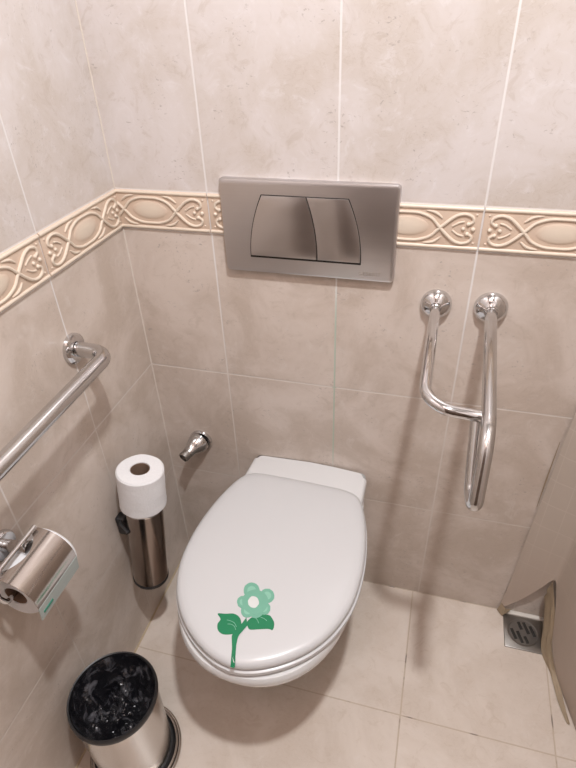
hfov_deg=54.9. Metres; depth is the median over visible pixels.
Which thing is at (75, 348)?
grab bar
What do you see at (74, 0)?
grout line
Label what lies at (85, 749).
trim
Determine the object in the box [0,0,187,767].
wall
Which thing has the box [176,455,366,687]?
toilet
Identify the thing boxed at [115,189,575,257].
trim
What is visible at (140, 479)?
toilet roll
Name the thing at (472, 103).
wall
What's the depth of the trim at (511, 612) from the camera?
1.46 m
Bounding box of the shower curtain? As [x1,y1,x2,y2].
[497,411,575,728]
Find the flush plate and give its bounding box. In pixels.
[219,176,401,281]
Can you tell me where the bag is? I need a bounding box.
[70,655,154,740]
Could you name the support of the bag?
in the trash bin
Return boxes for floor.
[78,568,575,767]
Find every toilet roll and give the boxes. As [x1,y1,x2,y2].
[0,528,76,612]
[115,454,166,518]
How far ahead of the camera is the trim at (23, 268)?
0.93 m
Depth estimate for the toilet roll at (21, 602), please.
0.87 m
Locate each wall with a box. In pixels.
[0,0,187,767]
[76,0,575,616]
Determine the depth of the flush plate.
1.00 m
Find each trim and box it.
[0,189,122,312]
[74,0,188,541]
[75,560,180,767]
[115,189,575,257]
[506,610,543,621]
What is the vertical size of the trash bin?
0.254 m
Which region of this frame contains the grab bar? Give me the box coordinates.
[0,332,110,480]
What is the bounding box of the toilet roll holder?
[0,525,78,620]
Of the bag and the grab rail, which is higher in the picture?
the grab rail
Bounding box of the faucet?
[179,430,211,461]
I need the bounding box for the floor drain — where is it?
[503,614,542,654]
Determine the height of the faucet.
0.060 m
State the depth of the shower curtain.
1.27 m
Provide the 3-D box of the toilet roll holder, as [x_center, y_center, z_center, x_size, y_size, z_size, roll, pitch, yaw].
[-0.418,0.297,0.876,0.107,0.097,0.115,7,37,13]
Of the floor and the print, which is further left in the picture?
the print
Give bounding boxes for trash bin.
[66,651,181,767]
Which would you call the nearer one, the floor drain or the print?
the print
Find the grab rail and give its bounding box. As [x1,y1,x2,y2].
[419,289,508,511]
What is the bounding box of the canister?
[115,510,168,589]
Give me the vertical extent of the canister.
0.246 m

